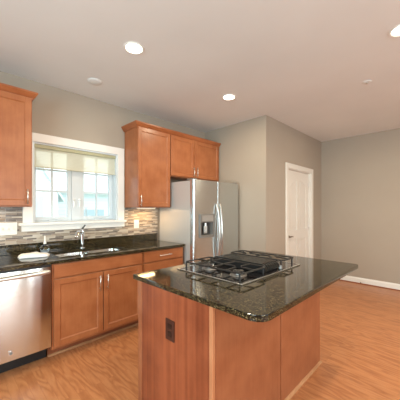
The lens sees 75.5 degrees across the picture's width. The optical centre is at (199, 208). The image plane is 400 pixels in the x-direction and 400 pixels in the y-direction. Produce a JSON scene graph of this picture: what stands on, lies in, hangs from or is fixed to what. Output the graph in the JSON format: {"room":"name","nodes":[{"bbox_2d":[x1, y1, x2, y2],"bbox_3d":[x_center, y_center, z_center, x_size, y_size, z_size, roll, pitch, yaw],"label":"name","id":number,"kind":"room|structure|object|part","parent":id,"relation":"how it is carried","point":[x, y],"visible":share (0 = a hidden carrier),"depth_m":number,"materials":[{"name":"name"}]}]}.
{"room":"kitchen","nodes":[
{"label":"kitchen","id":0,"kind":"room"},
{"bbox_2d":[0,71,204,239],"bbox_3d":[-1.938,0.007,2.736,5.530,2.745,0.210,0,0,-45],"label":"wall","id":1,"kind":"structure","parent":0,"point":[57,112],"depth_m":3.10,"materials":[{"name":"beige paint"}]},
{"bbox_2d":[0,83,37,206],"bbox_3d":[-1.904,-0.562,2.350,0.671,1.084,0.383,0,0,-45],"label":"upper cabinet","id":2,"kind":"object","parent":1,"relation":"attached to","point":[15,102],"visible":1,"depth_m":2.36,"materials":[{"name":"brown wood"}]},
{"bbox_3d":[-1.908,-1.071,2.354,0.671,0.066,0.372,0,0,-45],"label":"crown molding","id":3,"kind":"part","parent":2,"relation":"part of","materials":[{"name":"brown wood"}]},
{"bbox_2d":[18,132,126,231],"bbox_3d":[-1.496,-0.287,3.132,1.197,1.045,0.255,0,0,-45],"label":"window","id":4,"kind":"structure","parent":1,"relation":"in","point":[74,191],"depth_m":3.13,"materials":[{"name":"white paint"}]},
{"bbox_3d":[-1.720,-0.284,3.000,0.409,0.831,0.045,0,0,-45],"label":"sash","id":5,"kind":"part","parent":4,"relation":"part of","materials":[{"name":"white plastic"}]},
{"bbox_3d":[-1.425,0.159,3.061,1.197,0.028,0.055,0,0,-45],"label":"sill","id":6,"kind":"part","parent":4,"relation":"part of","materials":[{"name":"white paint"}]},
{"bbox_2d":[34,144,115,174],"bbox_3d":[-1.459,-0.576,3.109,0.927,0.248,0.044,0,0,-45],"label":"window shade","id":7,"kind":"object","parent":4,"relation":"attached to","point":[50,157],"visible":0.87,"depth_m":3.05,"materials":[{"name":"fabric"}]},
{"bbox_3d":[-1.460,-0.460,3.110,0.923,0.015,0.024,0,0,-45],"label":"rail","id":8,"kind":"part","parent":7,"relation":"part of","materials":[{"name":"fabric"}]},
{"bbox_3d":[-1.459,-0.681,3.109,0.927,0.037,0.044,0,0,-45],"label":"head rail","id":9,"kind":"part","parent":7,"relation":"part of","materials":[{"name":"beige fabric"}]},
{"bbox_3d":[-1.352,-0.284,3.368,0.412,0.831,0.045,0,0,-45],"label":"sash","id":10,"kind":"part","parent":4,"relation":"part of","materials":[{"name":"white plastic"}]},
{"bbox_2d":[0,207,157,245],"bbox_3d":[-1.662,0.180,2.857,2.890,0.399,0.008,0,0,-45],"label":"tile backsplash","id":11,"kind":"structure","parent":1,"relation":"attached to","point":[148,218],"depth_m":3.12,"materials":[{"name":"tile"}]},
{"bbox_2d":[0,222,16,234],"bbox_3d":[-1.915,0.197,2.584,0.130,0.124,0.019,0,0,-45],"label":"switch plate","id":12,"kind":"object","parent":11,"relation":"attached to","point":[10,228],"visible":1,"depth_m":2.58,"materials":[{"name":"white plastic"}]},
{"bbox_2d":[134,220,138,227],"bbox_3d":[-0.888,0.210,3.618,0.074,0.118,0.008,0,0,-45],"label":"wall outlet","id":13,"kind":"object","parent":11,"relation":"attached to","point":[136,222],"visible":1,"depth_m":3.62,"materials":[{"name":"white plastic"}]},
{"bbox_2d":[121,120,171,207],"bbox_3d":[-0.721,-0.562,3.532,0.564,1.084,0.381,0,0,-45],"label":"upper cabinet","id":14,"kind":"object","parent":1,"relation":"attached to","point":[147,146],"visible":1,"depth_m":3.40,"materials":[{"name":"brown wood"}]},
{"bbox_3d":[-0.725,-1.071,3.536,0.564,0.066,0.370,0,0,-45],"label":"crown molding","id":15,"kind":"part","parent":14,"relation":"part of","materials":[{"name":"brown wood"}]},
{"bbox_3d":[-0.617,-0.540,3.456,0.520,1.040,0.020,0,0,-45],"label":"frame","id":16,"kind":"part","parent":14,"relation":"part of","materials":[{"name":"brown wood"}]},
{"bbox_3d":[-0.603,-0.538,3.441,0.511,1.012,0.019,0,0,-45],"label":"door","id":17,"kind":"part","parent":14,"relation":"part of","materials":[{"name":"brown wood"}]},
{"bbox_2d":[170,130,220,181],"bbox_3d":[-0.144,-0.784,4.100,1.055,0.639,0.368,0,0,-45],"label":"upper cabinet","id":18,"kind":"object","parent":1,"relation":"attached to","point":[191,156],"visible":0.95,"depth_m":3.93,"materials":[{"name":"brown wood"}]},
{"bbox_3d":[-0.249,-0.760,3.795,0.462,0.567,0.019,0,0,-45],"label":"door","id":19,"kind":"part","parent":18,"relation":"part of","materials":[{"name":"brown wood"}]},
{"bbox_3d":[-0.061,-0.762,4.012,1.048,0.595,0.020,0,0,-45],"label":"frame","id":20,"kind":"part","parent":18,"relation":"part of","materials":[{"name":"brown wood"}]},
{"bbox_3d":[-0.036,-1.071,3.993,1.054,0.066,0.042,0,0,-45],"label":"crown molding","id":21,"kind":"part","parent":18,"relation":"part of","materials":[{"name":"brown wood"}]},
{"bbox_3d":[0.115,-0.760,4.159,0.552,0.567,0.019,0,0,-45],"label":"door","id":22,"kind":"part","parent":18,"relation":"part of","materials":[{"name":"brown wood"}]},
{"bbox_2d":[0,0,399,141],"bbox_3d":[1.241,-1.440,1.071,7.970,0.150,7.060,0,0,-45],"label":"ceiling","id":23,"kind":"structure","parent":0,"point":[303,65],"depth_m":2.31,"materials":[{"name":"white paint"}]},
{"bbox_2d":[87,78,101,84],"bbox_3d":[-1.124,-1.355,2.765,0.148,0.018,0.148,0,0,-45],"label":"smoke detector","id":24,"kind":"object","parent":23,"relation":"attached to","point":[93,81],"visible":1,"depth_m":2.74,"materials":[{"name":"white paint"}]},
{"bbox_2d":[123,42,143,54],"bbox_3d":[-0.559,-1.360,2.191,0.172,0.008,0.172,0,0,-45],"label":"recessed light","id":25,"kind":"object","parent":23,"relation":"in","point":[135,48],"visible":1,"depth_m":2.19,"materials":[{"name":"white paint"}]},
{"bbox_2d":[222,94,235,100],"bbox_3d":[0.354,-1.360,3.151,0.172,0.008,0.172,0,0,-45],"label":"recessed light","id":26,"kind":"object","parent":23,"relation":"in","point":[228,97],"visible":1,"depth_m":3.15,"materials":[{"name":"white"}]},
{"bbox_2d":[362,80,371,84],"bbox_3d":[1.795,-1.353,2.778,0.090,0.024,0.090,0,0,-45],"label":"sprinkler head","id":27,"kind":"object","parent":23,"relation":"attached to","point":[366,82],"visible":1,"depth_m":2.77},
{"bbox_2d":[389,24,399,36],"bbox_3d":[1.538,-1.360,1.962,0.172,0.008,0.172,0,0,-45],"label":"recessed light","id":28,"kind":"object","parent":23,"relation":"in","point":[394,32],"visible":1,"depth_m":1.99,"materials":[{"name":"white"}]},
{"bbox_2d":[0,280,399,399],"bbox_3d":[1.241,1.440,1.071,7.970,0.120,7.060,0,0,-45],"label":"floor","id":29,"kind":"structure","parent":0,"point":[360,324],"depth_m":2.29,"materials":[{"name":"brown wood"}]},
{"bbox_2d":[0,265,50,372],"bbox_3d":[-1.728,0.938,2.273,0.608,0.884,0.662,0,0,-45],"label":"dishwasher","id":30,"kind":"object","parent":29,"relation":"on","point":[25,293],"visible":0.98,"depth_m":2.16,"materials":[{"name":"grey metal"}]},
{"bbox_3d":[-1.656,1.309,2.202,0.608,0.142,0.015,0,0,-45],"label":"toe panel","id":31,"kind":"part","parent":30,"relation":"part of","materials":[{"name":"black plastic"}]},
{"bbox_3d":[-1.516,0.552,2.062,0.586,0.032,0.063,0,0,-45],"label":"handle","id":32,"kind":"part","parent":30,"relation":"part of","materials":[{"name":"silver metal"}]},
{"bbox_2d":[47,248,141,356],"bbox_3d":[-1.192,0.936,2.847,0.940,0.888,0.648,0,0,-45],"label":"base cabinet","id":33,"kind":"object","parent":29,"relation":"on","point":[91,298],"visible":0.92,"depth_m":2.57,"materials":[{"name":"brown wood"}]},
{"bbox_3d":[-1.156,0.942,2.485,0.452,0.607,0.019,0,0,-45],"label":"door","id":34,"kind":"part","parent":33,"relation":"part of","materials":[{"name":"brown wood"}]},
{"bbox_2d":[48,323,137,356],"bbox_3d":[-0.866,1.371,2.961,1.562,0.018,0.016,0,0,-45],"label":"trim","id":35,"kind":"structure","parent":33,"relation":"attached to","point":[133,325],"depth_m":2.68,"materials":[{"name":"brown wood"}]},
{"bbox_3d":[-0.993,0.562,2.648,0.912,0.120,0.019,0,0,-45],"label":"drawer","id":36,"kind":"part","parent":33,"relation":"part of","materials":[{"name":"brown wood"}]},
{"bbox_3d":[-0.831,0.942,2.810,0.452,0.607,0.019,0,0,-45],"label":"door","id":37,"kind":"part","parent":33,"relation":"part of","materials":[{"name":"brown wood"}]},
{"bbox_2d":[136,247,182,322],"bbox_3d":[-0.639,0.936,3.400,0.620,0.888,0.648,0,0,-45],"label":"base cabinet","id":38,"kind":"object","parent":29,"relation":"on","point":[163,258],"visible":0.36,"depth_m":3.16,"materials":[{"name":"brown wood"}]},
{"bbox_3d":[-0.455,0.881,3.215,0.620,0.778,0.020,0,0,-45],"label":"frame","id":39,"kind":"part","parent":38,"relation":"part of","materials":[{"name":"brown wood"}]},
{"bbox_3d":[-0.440,0.562,3.201,0.592,0.120,0.019,0,0,-45],"label":"drawer","id":40,"kind":"part","parent":38,"relation":"part of","materials":[{"name":"brown wood"}]},
{"bbox_3d":[-0.440,0.786,3.201,0.592,0.296,0.019,0,0,-45],"label":"drawer","id":41,"kind":"part","parent":38,"relation":"part of","materials":[{"name":"brown wood"}]},
{"bbox_2d":[160,178,237,263],"bbox_3d":[0.034,0.488,3.912,0.980,1.784,0.835,0,0,-45],"label":"refrigerator","id":42,"kind":"object","parent":29,"relation":"on","point":[202,215],"visible":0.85,"depth_m":3.57,"materials":[{"name":"grey metal"}]},
{"bbox_3d":[0.060,0.460,3.510,0.449,1.690,0.084,0,0,-45],"label":"freezer door","id":43,"kind":"part","parent":42,"relation":"part of","materials":[{"name":"silver metal"}]},
{"bbox_3d":[0.077,0.225,3.509,0.272,0.314,0.086,0,0,-45],"label":"dispenser frame","id":44,"kind":"part","parent":42,"relation":"part of","materials":[{"name":"grey plastic"}]},
{"bbox_3d":[0.104,0.125,3.483,0.212,0.080,0.004,0,0,-45],"label":"control panel","id":45,"kind":"part","parent":42,"relation":"part of","materials":[{"name":"grey metal"}]},
{"bbox_3d":[0.254,0.345,3.595,0.077,0.839,0.029,0,0,29],"label":"handle","id":46,"kind":"part","parent":42,"relation":"part of","materials":[{"name":"silver metal"}]},
{"bbox_3d":[0.297,0.345,3.638,0.029,0.839,0.077,0,0,-29],"label":"handle","id":47,"kind":"part","parent":42,"relation":"part of","materials":[{"name":"silver metal"}]},
{"bbox_3d":[0.408,0.460,3.859,0.525,1.690,0.084,0,0,-45],"label":"door","id":48,"kind":"part","parent":42,"relation":"part of","materials":[{"name":"silver metal"}]},
{"bbox_2d":[138,281,321,399],"bbox_3d":[0.335,0.936,2.060,1.455,0.888,0.710,0,0,-45],"label":"kitchen island","id":49,"kind":"object","parent":29,"relation":"on","point":[215,354],"visible":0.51,"depth_m":1.59,"materials":[{"name":"brown wood"}]},
{"bbox_2d":[165,318,174,342],"bbox_3d":[-0.181,0.725,1.546,0.008,0.124,0.082,0,0,-45],"label":"wall outlet","id":50,"kind":"object","parent":49,"relation":"attached to","point":[169,324],"visible":1,"depth_m":1.54,"materials":[{"name":"brown plastic"}]},
{"bbox_3d":[-0.169,0.936,1.553,0.018,0.888,0.625,0,0,-45],"label":"panel","id":51,"kind":"part","parent":49,"relation":"part of","materials":[{"name":"red wood"}]},
{"bbox_3d":[0.062,0.936,1.323,0.023,0.888,0.026,0,0,-45],"label":"corner post","id":52,"kind":"part","parent":49,"relation":"part of","materials":[{"name":"brown wood"}]},
{"bbox_2d":[133,250,357,321],"bbox_3d":[0.426,0.475,1.986,1.505,0.031,1.038,0,0,-45],"label":"island countertop","id":53,"kind":"structure","parent":49,"relation":"on","point":[265,299],"depth_m":1.53,"materials":[{"name":"stone"}]},
{"bbox_2d":[177,250,299,285],"bbox_3d":[0.325,0.424,2.043,0.810,0.069,0.600,0,0,-45],"label":"gas cooktop","id":54,"kind":"object","parent":53,"relation":"in","point":[242,269],"visible":1,"depth_m":1.91,"materials":[{"name":"silver metal"}]},
{"bbox_3d":[0.265,0.444,1.785,0.120,0.022,0.120,0,0,-45],"label":"burner","id":55,"kind":"part","parent":54,"relation":"part of","materials":[{"name":"silver metal"}]},
{"bbox_2d":[213,253,279,272],"bbox_3d":[0.355,0.423,2.062,0.202,0.064,0.505,0,0,-45],"label":"downdraft vent","id":56,"kind":"object","parent":54,"relation":"attached to","point":[270,265],"depth_m":1.97,"materials":[{"name":"black metal"}]},
{"bbox_3d":[0.317,0.936,1.571,0.688,0.888,0.012,0,0,-45],"label":"panel","id":57,"kind":"part","parent":49,"relation":"part of","materials":[{"name":"brown wood"}]},
{"bbox_3d":[0.820,0.936,2.074,0.717,0.888,0.012,0,0,-45],"label":"panel","id":58,"kind":"part","parent":49,"relation":"part of","materials":[{"name":"brown wood"}]},
{"bbox_3d":[0.370,1.371,2.025,1.455,0.018,0.610,0,0,-45],"label":"shoe molding","id":59,"kind":"part","parent":49,"relation":"part of","materials":[{"name":"brown wood"}]},
{"bbox_3d":[-2.178,0.936,1.861,0.592,0.888,0.648,0,0,-45],"label":"base cabinet","id":60,"kind":"object","parent":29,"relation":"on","visible":0},
{"bbox_2d":[0,233,184,270],"bbox_3d":[-1.413,0.425,2.650,2.788,0.131,0.650,0,0,-45],"label":"countertop","id":61,"kind":"structure","parent":60,"relation":"on","point":[129,244],"depth_m":2.87,"materials":[{"name":"stone"}]},
{"bbox_2d":[18,252,49,258],"bbox_3d":[-1.605,0.440,2.503,0.266,0.038,0.200,0,0,-33],"label":"towel","id":62,"kind":"object","parent":61,"relation":"on","point":[33,254],"visible":1,"depth_m":2.44,"materials":[{"name":"white fabric"}]},
{"bbox_2d":[40,236,49,252],"bbox_3d":[-1.633,0.369,2.722,0.086,0.179,0.086,0,0,-45],"label":"soap bottle","id":63,"kind":"object","parent":61,"relation":"on","point":[44,248],"visible":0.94,"depth_m":2.70,"materials":[{"name":"clear glass"}]},
{"bbox_2d":[74,225,85,248],"bbox_3d":[-1.377,0.321,2.941,0.068,0.276,0.236,0,0,0],"label":"faucet","id":64,"kind":"object","parent":61,"relation":"on","point":[81,231],"visible":0.99,"depth_m":3.01,"materials":[{"name":"silver metal"}]},
{"bbox_3d":[-1.370,0.282,2.929,0.038,0.086,0.212,0,0,-6],"label":"spout","id":65,"kind":"part","parent":64,"relation":"part of","materials":[{"name":"silver metal"}]},
{"bbox_2d":[56,248,118,256],"bbox_3d":[-1.218,0.582,2.866,0.730,0.177,0.375,0,0,-45],"label":"sink","id":66,"kind":"object","parent":61,"relation":"in","point":[111,249],"visible":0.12,"depth_m":2.96,"materials":[{"name":"silver metal"}]},
{"bbox_3d":[-1.349,0.582,2.734,0.358,0.177,0.375,0,0,-45],"label":"bowl","id":67,"kind":"part","parent":66,"relation":"part of","materials":[{"name":"silver metal"}]},
{"bbox_3d":[-1.087,0.582,2.997,0.358,0.177,0.375,0,0,-45],"label":"bowl","id":68,"kind":"part","parent":66,"relation":"part of","materials":[{"name":"silver metal"}]},
{"bbox_2d":[205,115,269,252],"bbox_3d":[0.493,0.007,4.301,0.120,2.745,1.435,0,0,-45],"label":"wall","id":69,"kind":"structure","parent":0,"point":[244,149],"depth_m":3.95,"materials":[{"name":"beige paint"}]},
{"bbox_2d":[270,117,320,258],"bbox_3d":[1.768,0.007,4.646,2.170,2.745,0.120,0,0,-45],"label":"wall","id":70,"kind":"structure","parent":0,"point":[288,144],"depth_m":4.15,"materials":[{"name":"beige paint"}]},
{"bbox_2d":[286,162,312,257],"bbox_3d":[1.733,0.314,4.592,1.091,2.133,0.146,0,0,-45],"label":"door","id":71,"kind":"structure","parent":70,"relation":"in","point":[299,179],"depth_m":4.62,"materials":[{"name":"white paint"}]},
{"bbox_2d":[321,128,399,283],"bbox_3d":[4.460,0.007,3.382,0.150,2.745,5.475,0,0,-45],"label":"wall","id":72,"kind":"structure","parent":0,"point":[360,174],"depth_m":4.74,"materials":[{"name":"beige paint"}]},
{"bbox_2d":[340,275,399,290],"bbox_3d":[4.402,1.324,3.324,0.014,0.112,5.475,0,0,-45],"label":"baseboard","id":73,"kind":"structure","parent":72,"relation":"attached to","point":[348,278],"depth_m":4.63,"materials":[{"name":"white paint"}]},
{"label":"outside","id":74,"kind":"structure","parent":0,"visible":0},
{"bbox_3d":[-17.147,1.980,27.754,65.000,0.200,56.500,0,0,-45],"label":"lawn","id":75,"kind":"structure","parent":74,"visible":0},
{"bbox_2d":[36,167,107,216],"bbox_3d":[-8.178,-0.720,16.698,10.550,5.200,7.620,0,0,-45],"label":"neighboring house","id":76,"kind":"structure","parent":75,"relation":"on","point":[43,178],"depth_m":14.15,"materials":[{"name":"white"}]},
{"bbox_3d":[-7.631,-0.070,11.944,0.700,1.100,0.014,0,0,-45],"label":"pane","id":77,"kind":"part","parent":76,"relation":"part of","materials":[{"name":"blue"}]},
{"bbox_3d":[-6.270,0.355,14.861,0.450,0.650,0.014,0,0,-45],"label":"pane","id":78,"kind":"part","parent":76,"relation":"part of","materials":[{"name":"blue"}]},
{"bbox_3d":[-5.881,0.355,15.250,0.450,0.650,0.014,0,0,-45],"label":"pane","id":79,"kind":"part","parent":76,"relation":"part of","materials":[{"name":"blue"}]}
]}

